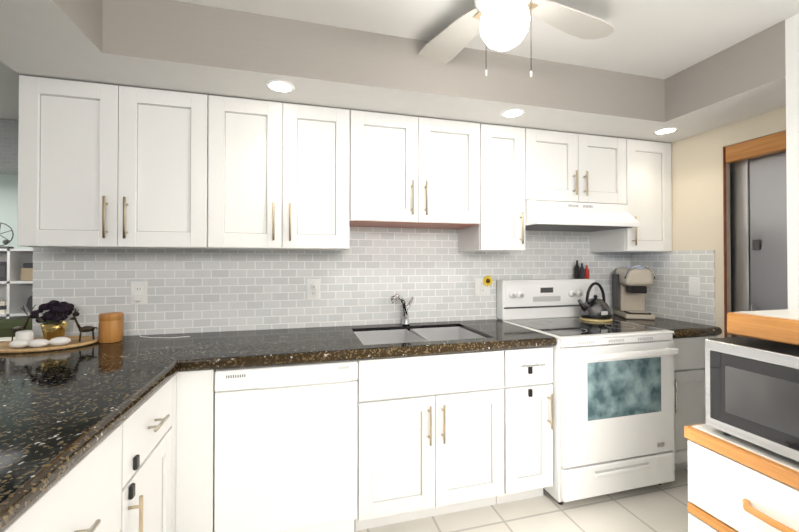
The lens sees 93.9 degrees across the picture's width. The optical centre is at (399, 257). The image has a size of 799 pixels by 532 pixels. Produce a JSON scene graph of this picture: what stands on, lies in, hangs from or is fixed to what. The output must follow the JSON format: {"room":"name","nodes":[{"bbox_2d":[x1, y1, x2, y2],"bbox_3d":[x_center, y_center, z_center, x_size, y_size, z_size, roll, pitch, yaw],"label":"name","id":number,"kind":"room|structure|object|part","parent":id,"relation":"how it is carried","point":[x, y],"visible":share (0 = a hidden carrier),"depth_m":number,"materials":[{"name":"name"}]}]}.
{"room":"kitchen","nodes":[
{"label":"kitchen","id":0,"kind":"room"},
{"bbox_2d":[0,119,32,248],"bbox_3d":[-5.197,0.136,2.447,5.920,2.384,0.420,0,-1,-15],"label":"wall","id":1,"kind":"structure","parent":0,"point":[9,172],"depth_m":3.06,"materials":[{"name":"white paint"}]},
{"bbox_2d":[32,227,630,337],"bbox_3d":[0.525,0.138,2.630,5.030,2.384,0.128,0,-1,-15],"label":"wall","id":2,"kind":"structure","parent":0,"point":[371,271],"depth_m":2.27,"materials":[{"name":"tile"}]},
{"bbox_2d":[0,332,211,531],"bbox_3d":[-1.083,0.431,-0.040,1.183,0.050,4.191,0,-1,-15],"label":"countertop","id":3,"kind":"structure","parent":2,"relation":"attached to","point":[64,413],"depth_m":1.09,"materials":[{"name":"stone"}]},
{"bbox_2d":[0,336,97,352],"bbox_3d":[-1.697,0.412,1.783,0.424,0.018,0.305,0,-1,-15],"label":"decorative tray","id":4,"kind":"object","parent":3,"relation":"on","point":[5,347],"visible":0.67,"depth_m":1.72,"materials":[{"name":"brown wood"}]},
{"bbox_2d":[11,305,35,341],"bbox_3d":[-1.816,0.319,1.785,0.107,0.181,0.065,0,-1,-15],"label":"deer","id":5,"kind":"object","parent":4,"relation":"on","point":[18,328],"visible":0.6,"depth_m":1.79},
{"bbox_2d":[9,330,70,347],"bbox_3d":[-1.661,0.377,1.735,0.237,0.065,0.136,0,-1,-15],"label":"decorative piece","id":6,"kind":"object","parent":4,"relation":"on","point":[24,338],"visible":1,"depth_m":1.71,"materials":[{"name":"white ceramic"}]},
{"bbox_2d":[30,300,78,339],"bbox_3d":[-1.678,0.309,1.824,0.180,0.202,0.115,0,-1,-15],"label":"decorative pot","id":7,"kind":"object","parent":4,"relation":"on","point":[54,326],"visible":0.96,"depth_m":1.80,"materials":[{"name":"gold metal"}]},
{"bbox_2d":[70,307,97,341],"bbox_3d":[-1.543,0.325,1.817,0.092,0.170,0.077,0,-1,-15],"label":"deer","id":8,"kind":"object","parent":4,"relation":"on","point":[86,329],"visible":0.98,"depth_m":1.81},
{"bbox_2d":[98,312,123,342],"bbox_3d":[-1.453,0.351,1.880,0.100,0.142,0.100,0,-1,-15],"label":"canister","id":9,"kind":"object","parent":3,"relation":"on","point":[110,326],"visible":1,"depth_m":1.84,"materials":[{"name":"brown wood"}]},
{"bbox_2d":[17,75,218,249],"bbox_3d":[-1.348,-0.425,1.875,0.758,0.757,0.368,0,-1,-15],"label":"upper cabinet","id":10,"kind":"object","parent":2,"relation":"attached to","point":[104,166],"visible":1,"depth_m":1.73,"materials":[{"name":"white wood"}]},
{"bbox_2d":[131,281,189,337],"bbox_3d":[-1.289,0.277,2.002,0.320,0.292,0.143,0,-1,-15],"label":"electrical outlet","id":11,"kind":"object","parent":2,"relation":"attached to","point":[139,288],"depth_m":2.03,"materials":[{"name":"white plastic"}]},
{"bbox_3d":[-1.277,0.309,2.000,0.298,0.227,0.135,0,-1,-15],"label":"electrical outlet with charger","id":12,"kind":"part","parent":11,"relation":"part of","materials":[{"name":"white plastic"}]},
{"bbox_2d":[208,95,349,250],"bbox_3d":[-0.643,-0.424,2.064,0.698,0.757,0.368,0,-1,-15],"label":"upper cabinet","id":13,"kind":"object","parent":2,"relation":"attached to","point":[278,175],"visible":1,"depth_m":1.92,"materials":[{"name":"white wood"}]},
{"bbox_2d":[307,279,319,299],"bbox_3d":[-0.524,0.197,2.277,0.080,0.126,0.008,0,-1,-15],"label":"electrical outlet","id":14,"kind":"object","parent":2,"relation":"attached to","point":[313,294],"visible":0.83,"depth_m":2.27,"materials":[{"name":"white plastic"}]},
{"bbox_2d":[180,321,556,371],"bbox_3d":[-0.103,0.450,2.057,1.762,0.050,0.646,0,-1,-15],"label":"countertop","id":15,"kind":"structure","parent":2,"relation":"attached to","point":[268,347],"depth_m":1.81,"materials":[{"name":"stone"}]},
{"bbox_2d":[390,293,413,324],"bbox_3d":[0.022,0.321,2.296,0.204,0.211,0.223,0,-1,-15],"label":"faucet","id":16,"kind":"object","parent":15,"relation":"on","point":[402,300],"visible":1,"depth_m":2.34,"materials":[{"name":"silver metal"}]},
{"bbox_2d":[352,324,492,359],"bbox_3d":[0.106,0.525,2.104,0.699,0.199,0.449,0,-1,-15],"label":"sink","id":17,"kind":"object","parent":15,"relation":"in","point":[386,335],"visible":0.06,"depth_m":2.29,"materials":[{"name":"silver metal"}]},
{"bbox_2d":[349,110,479,228],"bbox_3d":[0.070,-0.498,2.256,0.773,0.606,0.368,0,-1,-15],"label":"upper cabinet","id":18,"kind":"object","parent":2,"relation":"attached to","point":[412,172],"visible":1,"depth_m":2.11,"materials":[{"name":"white wood"}]},
{"bbox_2d":[475,275,492,295],"bbox_3d":[0.582,0.194,2.568,0.133,0.146,0.020,0,-1,-15],"label":"electrical outlet","id":19,"kind":"object","parent":2,"relation":"attached to","point":[481,289],"depth_m":2.57,"materials":[{"name":"white plastic"}]},
{"bbox_3d":[0.608,0.161,2.571,0.081,0.081,0.011,0,-1,-15],"label":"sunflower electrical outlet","id":20,"kind":"part","parent":19,"relation":"part of","materials":[{"name":"yellow plastic"}]},
{"bbox_2d":[458,124,524,251],"bbox_3d":[0.591,-0.421,2.395,0.303,0.757,0.368,0,-1,-15],"label":"upper cabinet","id":21,"kind":"object","parent":2,"relation":"attached to","point":[500,227],"visible":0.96,"depth_m":2.26,"materials":[{"name":"white wood"}]},
{"bbox_2d":[464,319,528,333],"bbox_3d":[0.595,0.451,2.246,0.317,0.050,0.420,0,-1,-15],"label":"countertop","id":22,"kind":"structure","parent":2,"relation":"attached to","point":[490,326],"depth_m":2.31,"materials":[{"name":"stone"}]},
{"bbox_2d":[525,128,626,204],"bbox_3d":[1.111,-0.576,2.535,0.768,0.445,0.368,0,-1,-15],"label":"upper cabinet","id":23,"kind":"object","parent":2,"relation":"attached to","point":[569,167],"visible":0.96,"depth_m":2.38,"materials":[{"name":"white wood"}]},
{"bbox_2d":[525,200,639,231],"bbox_3d":[1.119,-0.271,2.505,0.760,0.159,0.435,0,-1,-15],"label":"range hood","id":24,"kind":"object","parent":2,"relation":"attached to","point":[563,216],"visible":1,"depth_m":2.34,"materials":[{"name":"white metal"}]},
{"bbox_2d":[590,139,671,252],"bbox_3d":[1.670,-0.418,2.683,0.386,0.757,0.368,0,-1,-15],"label":"upper cabinet","id":25,"kind":"object","parent":2,"relation":"attached to","point":[648,185],"visible":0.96,"depth_m":2.56,"materials":[{"name":"white wood"}]},
{"bbox_2d":[0,0,785,142],"bbox_3d":[0.605,-0.948,0.274,3.700,0.254,4.500,0,-1,-15],"label":"soffit","id":26,"kind":"structure","parent":0,"point":[172,45],"depth_m":1.77,"materials":[{"name":"paint"}]},
{"bbox_2d":[266,79,294,92],"bbox_3d":[-0.560,-0.805,1.756,0.131,0.004,0.131,0,-1,30],"label":"recessed light","id":27,"kind":"object","parent":26,"relation":"in","point":[278,86],"depth_m":1.75,"materials":[{"name":"white"}]},
{"bbox_2d":[500,108,524,117],"bbox_3d":[0.630,-0.802,2.075,0.131,0.004,0.131,0,-1,30],"label":"recessed light","id":28,"kind":"object","parent":26,"relation":"in","point":[514,112],"depth_m":2.07,"materials":[{"name":"white plastic"}]},
{"bbox_2d":[653,127,678,134],"bbox_3d":[1.682,-0.800,2.357,0.131,0.004,0.131,0,-1,30],"label":"recessed light","id":29,"kind":"object","parent":26,"relation":"in","point":[667,130],"depth_m":2.35,"materials":[{"name":"white plastic"}]},
{"bbox_2d":[0,0,798,119],"bbox_3d":[-1.297,-1.105,1.577,13.000,0.080,13.000,0,-1,-15],"label":"ceiling","id":30,"kind":"structure","parent":0,"point":[662,39],"depth_m":1.71,"materials":[{"name":"white paint"}]},
{"bbox_2d":[418,0,613,76],"bbox_3d":[0.390,-0.848,1.385,0.877,0.406,0.877,0,-1,18],"label":"ceiling fan","id":31,"kind":"object","parent":30,"relation":"hanging from","point":[450,42],"depth_m":1.50,"materials":[{"name":"white"}]},
{"bbox_3d":[0.390,-0.855,1.385,0.180,0.153,0.180,0,-1,-15],"label":"ceiling fan shade","id":32,"kind":"part","parent":31,"relation":"part of","materials":[{"name":"white glass"}]},
{"bbox_2d":[355,468,689,531],"bbox_3d":[-1.297,1.350,1.556,13.000,0.060,13.000,0,-1,-15],"label":"floor","id":33,"kind":"structure","parent":0,"point":[658,508],"depth_m":1.91,"materials":[{"name":"tile"}]},
{"bbox_2d":[0,318,31,340],"bbox_3d":[-3.230,0.889,2.305,2.050,0.875,0.840,0,-1,-15],"label":"sofa","id":34,"kind":"object","parent":33,"relation":"on","point":[7,326],"depth_m":2.67,"materials":[{"name":"green fabric"}]},
{"bbox_2d":[0,249,32,318],"bbox_3d":[-3.026,0.633,2.975,0.530,1.400,0.265,0,-1,-15],"label":"bookcase","id":35,"kind":"object","parent":33,"relation":"on","point":[16,280],"visible":0.29,"depth_m":2.92,"materials":[{"name":"white wood"}]},
{"bbox_2d":[0,223,13,248],"bbox_3d":[-3.153,-0.173,2.935,0.188,0.208,0.060,0,-1,-15],"label":"decor","id":36,"kind":"object","parent":35,"relation":"on","point":[6,241],"visible":1,"depth_m":2.94,"materials":[{"name":"grey metal"}]},
{"bbox_2d":[5,407,140,531],"bbox_3d":[-1.013,0.889,0.718,0.608,0.848,0.691,0,-1,-15],"label":"base cabinet","id":37,"kind":"object","parent":33,"relation":"on","point":[119,479],"depth_m":0.95,"materials":[{"name":"white wood"}]},
{"bbox_2d":[141,379,171,531],"bbox_3d":[-1.131,0.893,1.158,0.608,0.848,0.501,0,-1,-15],"label":"base cabinet","id":38,"kind":"object","parent":33,"relation":"on","point":[156,413],"depth_m":1.33,"materials":[{"name":"white wood"}]},
{"bbox_2d":[170,369,215,531],"bbox_3d":[-1.218,0.898,1.746,0.748,0.848,0.677,0,-1,-15],"label":"base cabinet","id":39,"kind":"object","parent":33,"relation":"on","point":[193,439],"visible":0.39,"depth_m":1.54,"materials":[{"name":"white wood"}]},
{"bbox_2d":[214,360,357,531],"bbox_3d":[-0.562,0.901,1.927,0.602,0.846,0.630,0,-1,-15],"label":"dishwasher","id":40,"kind":"object","parent":33,"relation":"on","point":[285,448],"visible":1,"depth_m":1.63,"materials":[{"name":"white metal"}]},
{"bbox_2d":[355,350,503,530],"bbox_3d":[0.099,0.901,2.105,0.758,0.848,0.666,0,-1,-15],"label":"base cabinet","id":41,"kind":"object","parent":33,"relation":"on","point":[430,435],"visible":0.96,"depth_m":1.81,"materials":[{"name":"white wood"}]},
{"bbox_2d":[496,346,552,503],"bbox_3d":[0.608,0.902,2.241,0.289,0.848,0.666,0,-1,-15],"label":"base cabinet","id":42,"kind":"object","parent":33,"relation":"on","point":[528,423],"visible":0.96,"depth_m":1.96,"materials":[{"name":"white wood"}]},
{"bbox_2d":[497,260,678,504],"bbox_3d":[1.131,0.672,2.334,0.758,1.310,0.725,0,-1,-15],"label":"stove","id":43,"kind":"object","parent":33,"relation":"on","point":[613,406],"visible":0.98,"depth_m":2.04,"materials":[{"name":"white metal"}]},
{"bbox_2d":[579,317,612,321],"bbox_3d":[1.329,0.416,2.526,0.200,0.011,0.200,0,-1,-15],"label":"trivet","id":44,"kind":"object","parent":43,"relation":"on","point":[591,320],"visible":0.58,"depth_m":2.45,"materials":[{"name":"beige wood"}]},
{"bbox_2d":[578,282,611,319],"bbox_3d":[1.307,0.288,2.520,0.238,0.244,0.194,0,-1,-15],"label":"kettle","id":45,"kind":"object","parent":44,"relation":"on","point":[595,308],"visible":1,"depth_m":2.48,"materials":[{"name":"grey metal"}]},
{"bbox_2d":[671,335,717,470],"bbox_3d":[1.693,0.905,2.531,0.414,0.848,0.666,0,-1,-15],"label":"base cabinet","id":46,"kind":"object","parent":33,"relation":"on","point":[689,383],"visible":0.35,"depth_m":2.25,"materials":[{"name":"white wood"}]},
{"bbox_2d":[684,423,798,531],"bbox_3d":[1.665,0.959,0.341,0.740,0.701,2.314,0,-1,-15],"label":"drawer cabinet","id":47,"kind":"object","parent":33,"relation":"on","point":[736,484],"visible":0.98,"depth_m":1.21,"materials":[{"name":"white laminate"}]},
{"bbox_2d":[705,336,798,461],"bbox_3d":[1.364,0.451,1.091,0.425,0.326,0.600,0,-1,-15],"label":"microwave","id":48,"kind":"object","parent":47,"relation":"on","point":[752,390],"visible":1,"depth_m":1.19,"materials":[{"name":"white plastic"}]},
{"bbox_2d":[730,151,787,336],"bbox_3d":[2.431,0.352,2.320,0.809,1.910,0.870,0,-1,-15],"label":"fridge","id":49,"kind":"object","parent":33,"relation":"on","point":[758,210],"visible":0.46,"depth_m":2.17,"materials":[{"name":"silver metal"}]},
{"bbox_2d":[631,107,785,337],"bbox_3d":[1.990,0.135,2.346,0.068,2.384,1.195,0,-1,-15],"label":"wall","id":50,"kind":"structure","parent":0,"point":[697,207],"depth_m":2.41,"materials":[{"name":"beige paint"}]},
{"bbox_2d":[611,314,721,337],"bbox_3d":[1.688,0.454,2.536,0.413,0.050,0.646,0,-1,-15],"label":"countertop","id":51,"kind":"structure","parent":50,"relation":"attached to","point":[680,328],"depth_m":2.31,"materials":[{"name":"stone"}]},
{"bbox_2d":[612,265,655,319],"bbox_3d":[1.690,0.240,2.697,0.202,0.378,0.260,0,-1,11],"label":"coffee maker","id":52,"kind":"object","parent":51,"relation":"on","point":[629,287],"visible":0.98,"depth_m":2.65,"materials":[{"name":"beige plastic"}]},
{"bbox_2d":[689,277,699,295],"bbox_3d":[1.925,0.188,2.435,0.009,0.120,0.072,0,-1,-15],"label":"light switch","id":53,"kind":"object","parent":50,"relation":"attached to","point":[694,286],"visible":1,"depth_m":2.43,"materials":[{"name":"white plastic"}]},
{"bbox_2d":[723,131,785,337],"bbox_3d":[2.079,0.322,2.026,0.057,2.004,0.533,0,-1,-15],"label":"trim","id":54,"kind":"structure","parent":50,"relation":"attached to","point":[760,146],"depth_m":2.19,"materials":[{"name":"brown wood"}]},
{"bbox_2d":[785,13,798,308],"bbox_3d":[2.378,0.116,0.120,0.470,2.384,3.305,0,-1,-15],"label":"wall","id":55,"kind":"structure","parent":0,"point":[792,85],"depth_m":1.64,"materials":[{"name":"white paint"}]},
{"bbox_2d":[727,309,798,345],"bbox_3d":[1.736,0.220,0.320,0.615,0.078,2.225,0,-1,-15],"label":"shelf","id":56,"kind":"object","parent":55,"relation":"attached to","point":[781,326],"visible":1,"depth_m":1.22,"materials":[{"name":"brown wood"}]}
]}

